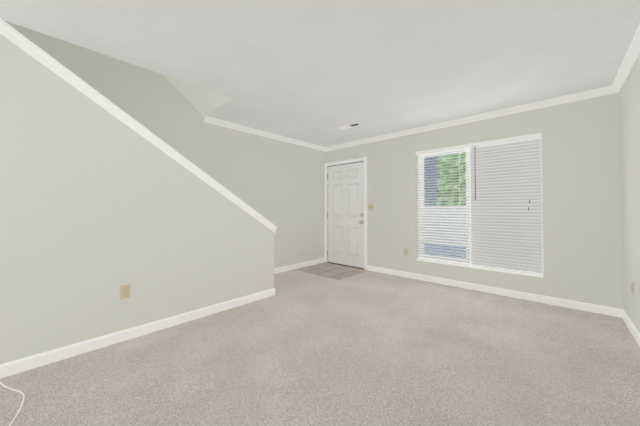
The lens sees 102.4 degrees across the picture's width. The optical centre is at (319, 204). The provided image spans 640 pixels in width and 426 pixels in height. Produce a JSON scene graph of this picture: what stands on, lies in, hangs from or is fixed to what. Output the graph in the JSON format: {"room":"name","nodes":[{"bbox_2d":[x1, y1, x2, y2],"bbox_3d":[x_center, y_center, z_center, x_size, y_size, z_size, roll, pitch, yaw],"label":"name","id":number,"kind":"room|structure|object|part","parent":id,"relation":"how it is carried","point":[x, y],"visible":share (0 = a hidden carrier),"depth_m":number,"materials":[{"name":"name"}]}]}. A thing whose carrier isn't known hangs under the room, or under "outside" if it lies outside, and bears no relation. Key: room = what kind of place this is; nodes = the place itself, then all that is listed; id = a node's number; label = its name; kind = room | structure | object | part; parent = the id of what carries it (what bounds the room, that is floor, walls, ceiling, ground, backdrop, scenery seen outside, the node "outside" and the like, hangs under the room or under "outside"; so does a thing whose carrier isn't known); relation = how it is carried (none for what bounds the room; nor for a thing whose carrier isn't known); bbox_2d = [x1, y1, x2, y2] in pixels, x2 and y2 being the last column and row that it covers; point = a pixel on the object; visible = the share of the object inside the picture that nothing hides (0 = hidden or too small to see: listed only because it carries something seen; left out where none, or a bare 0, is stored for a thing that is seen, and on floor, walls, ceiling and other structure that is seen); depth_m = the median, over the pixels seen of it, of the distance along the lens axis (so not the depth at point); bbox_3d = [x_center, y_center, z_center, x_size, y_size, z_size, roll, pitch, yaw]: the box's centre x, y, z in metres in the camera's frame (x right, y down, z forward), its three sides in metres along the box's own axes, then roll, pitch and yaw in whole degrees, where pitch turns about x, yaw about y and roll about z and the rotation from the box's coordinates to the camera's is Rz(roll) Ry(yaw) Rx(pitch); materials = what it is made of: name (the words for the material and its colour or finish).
{"room":"empty living room","nodes":[
{"label":"empty living room","id":0,"kind":"room"},
{"bbox_2d":[0,34,273,364],"bbox_3d":[-2.285,-0.059,1.678,0.110,2.440,4.828,-1,-1,43],"label":"wall","id":1,"kind":"structure","parent":0,"point":[99,206],"depth_m":2.08,"materials":[{"name":"white paint"}]},
{"bbox_2d":[120,284,129,298],"bbox_3d":[-1.687,0.753,2.224,0.010,0.115,0.070,-1,-1,43],"label":"outlet","id":2,"kind":"object","parent":1,"relation":"attached to","point":[124,291],"visible":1,"depth_m":2.22,"materials":[{"name":"beige plastic"}]},
{"bbox_2d":[0,288,274,378],"bbox_3d":[-2.247,1.116,1.632,0.043,0.088,4.841,-1,-1,43],"label":"baseboard","id":3,"kind":"structure","parent":1,"relation":"attached to","point":[29,362],"depth_m":2.17,"materials":[{"name":"white"}]},
{"bbox_2d":[0,18,276,232],"bbox_3d":[-1.449,-0.449,2.590,0.156,1.628,2.414,-1,-1,43],"label":"trim","id":4,"kind":"structure","parent":1,"relation":"attached to","point":[25,44],"depth_m":2.18,"materials":[{"name":"white wood"}]},
{"bbox_2d":[4,20,324,268],"bbox_3d":[-2.330,-1.917,3.025,0.160,6.200,7.020,-1,-1,43],"label":"wall","id":5,"kind":"structure","parent":0,"point":[280,185],"depth_m":3.92,"materials":[{"name":"white paint"}]},
{"bbox_2d":[204,116,324,150],"bbox_3d":[-0.772,-1.194,4.542,0.055,0.072,2.500,-1,-1,43],"label":"crown molding","id":6,"kind":"structure","parent":5,"relation":"attached to","point":[207,119],"depth_m":4.27,"materials":[{"name":"white wood"}]},
{"bbox_2d":[274,258,324,273],"bbox_3d":[-0.643,1.168,4.675,0.013,0.088,2.191,-1,-1,43],"label":"baseboard","id":7,"kind":"structure","parent":5,"relation":"attached to","point":[281,269],"depth_m":4.92,"materials":[{"name":"white wood"}]},
{"bbox_2d":[164,75,232,115],"bbox_3d":[-2.782,-3.082,1.802,0.860,3.608,4.260,-1,-1,43],"label":"ceiling","id":8,"kind":"structure","parent":0,"point":[203,101],"depth_m":3.29,"materials":[{"name":"white paint"}]},
{"bbox_2d":[0,269,639,425],"bbox_3d":[-0.688,1.219,1.567,4.480,0.120,7.180,-1,-1,43],"label":"floor carpet","id":9,"kind":"object","parent":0,"point":[366,348],"visible":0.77,"depth_m":1.84,"materials":[{"name":"beige carpet"}]},
{"bbox_2d":[0,382,24,425],"bbox_3d":[-1.823,1.081,1.265,1.103,0.144,0.478,-1,-1,43],"label":"cord","id":10,"kind":"object","parent":9,"relation":"on","point":[22,393],"visible":0.98,"depth_m":1.55,"materials":[{"name":"white plastic"}]},
{"bbox_2d":[0,0,639,147],"bbox_3d":[-0.688,-1.431,1.611,4.160,0.300,6.860,-1,-1,43],"label":"ceiling","id":11,"kind":"structure","parent":0,"point":[318,72],"depth_m":2.12,"materials":[{"name":"paint"}]},
{"bbox_2d":[338,123,361,129],"bbox_3d":[0.462,-1.231,4.050,0.380,0.016,0.115,-1,-1,43],"label":"ceiling vent","id":12,"kind":"object","parent":11,"relation":"in","point":[350,126],"visible":1,"depth_m":4.05,"materials":[{"name":"white metal"}]},
{"bbox_2d":[295,262,368,279],"bbox_3d":[0.201,1.277,4.905,1.260,0.116,1.065,-1,-1,43],"label":"floor","id":13,"kind":"structure","parent":0,"point":[334,271],"depth_m":4.76,"materials":[{"name":"beige tile"}]},
{"bbox_2d":[325,92,623,308],"bbox_3d":[1.692,-0.167,4.170,4.480,2.740,0.160,-1,-1,43],"label":"wall","id":14,"kind":"structure","parent":0,"point":[582,206],"depth_m":3.06,"materials":[{"name":"white paint"}]},
{"bbox_2d":[328,161,363,267],"bbox_3d":[0.491,0.195,5.153,0.914,2.024,0.115,-1,-1,43],"label":"door","id":15,"kind":"structure","parent":14,"relation":"in","point":[345,214],"depth_m":5.13,"materials":[{"name":"white wood"}]},
{"bbox_2d":[325,157,366,269],"bbox_3d":[0.542,0.167,5.210,1.044,2.107,0.182,-1,-1,43],"label":"door frame","id":16,"kind":"structure","parent":14,"relation":"attached to","point":[364,159],"depth_m":5.01,"materials":[{"name":"white wood"}]},
{"bbox_2d":[368,204,372,209],"bbox_3d":[0.931,0.043,4.747,0.116,0.115,0.018,-1,-1,43],"label":"light switch","id":17,"kind":"object","parent":14,"relation":"attached to","point":[370,206],"visible":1,"depth_m":4.75,"materials":[{"name":"beige plastic"}]},
{"bbox_2d":[324,86,610,151],"bbox_3d":[1.589,-1.201,4.135,4.080,0.072,0.055,-1,-1,43],"label":"crown molding","id":18,"kind":"structure","parent":14,"relation":"attached to","point":[603,91],"depth_m":3.47,"materials":[{"name":"white wood"}]},
{"bbox_2d":[416,259,542,277],"bbox_3d":[2.164,0.889,3.676,1.560,0.012,0.100,-1,-1,43],"label":"window sill","id":19,"kind":"structure","parent":14,"relation":"attached to","point":[482,268],"depth_m":3.55,"materials":[{"name":"white wood"}]},
{"bbox_2d":[418,138,542,272],"bbox_3d":[2.217,0.005,3.749,1.560,1.758,0.058,-1,-1,43],"label":"window","id":20,"kind":"structure","parent":14,"relation":"in","point":[452,152],"depth_m":3.94,"materials":[{"name":"white plastic"}]},
{"bbox_2d":[416,144,470,265],"bbox_3d":[1.861,0.007,3.939,0.774,1.748,0.074,-1,-1,43],"label":"window blind","id":21,"kind":"object","parent":20,"relation":"attached to","point":[457,147],"visible":0.94,"depth_m":3.91,"materials":[{"name":"white plastic"}]},
{"bbox_3d":[2.032,-0.190,3.742,0.012,1.264,0.012,-1,-1,43],"label":"cord","id":22,"kind":"part","parent":21,"relation":"part of","materials":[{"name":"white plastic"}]},
{"bbox_2d":[469,133,542,275],"bbox_3d":[2.435,-0.002,3.410,0.774,1.748,0.074,-1,-1,43],"label":"window blind","id":23,"kind":"object","parent":20,"relation":"attached to","point":[506,216],"visible":1,"depth_m":3.38,"materials":[{"name":"white plastic"}]},
{"bbox_3d":[2.396,-0.378,3.410,0.601,0.900,0.012,-1,-1,43],"label":"cord","id":24,"kind":"part","parent":23,"relation":"part of","materials":[{"name":"white plastic"}]},
{"bbox_2d":[367,266,619,316],"bbox_3d":[2.013,1.152,3.735,3.088,0.088,0.013,-1,-1,43],"label":"baseboard","id":25,"kind":"structure","parent":14,"relation":"attached to","point":[600,309],"depth_m":3.31,"materials":[{"name":"white wood"}]},
{"bbox_2d":[619,54,639,332],"bbox_3d":[0.846,-0.236,0.068,0.160,2.740,7.020,-1,-1,43],"label":"wall","id":26,"kind":"structure","parent":0,"point":[629,94],"depth_m":2.34,"materials":[{"name":"white paint"}]},
{"bbox_2d":[610,24,639,93],"bbox_3d":[0.819,-1.267,0.217,0.055,0.072,6.859,-1,-1,43],"label":"crown molding","id":27,"kind":"structure","parent":26,"relation":"attached to","point":[630,58],"depth_m":2.23,"materials":[{"name":"white wood"}]},
{"bbox_2d":[620,309,639,346],"bbox_3d":[0.836,1.091,0.163,0.013,0.088,6.860,-1,-1,43],"label":"baseboard","id":28,"kind":"structure","parent":26,"relation":"attached to","point":[623,314],"depth_m":2.37,"materials":[{"name":"white wood"}]},
{"bbox_2d":[631,281,633,295],"bbox_3d":[2.831,0.756,2.329,0.010,0.115,0.070,-1,-1,43],"label":"outlet","id":29,"kind":"object","parent":26,"relation":"attached to","point":[632,286],"visible":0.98,"depth_m":2.32,"materials":[{"name":"beige plastic"}]},
{"label":"outside","id":30,"kind":"structure","parent":0,"visible":0},
{"bbox_2d":[424,148,514,257],"bbox_3d":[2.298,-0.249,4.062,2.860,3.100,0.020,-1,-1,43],"label":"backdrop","id":31,"kind":"structure","parent":30,"point":[430,162],"depth_m":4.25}
]}

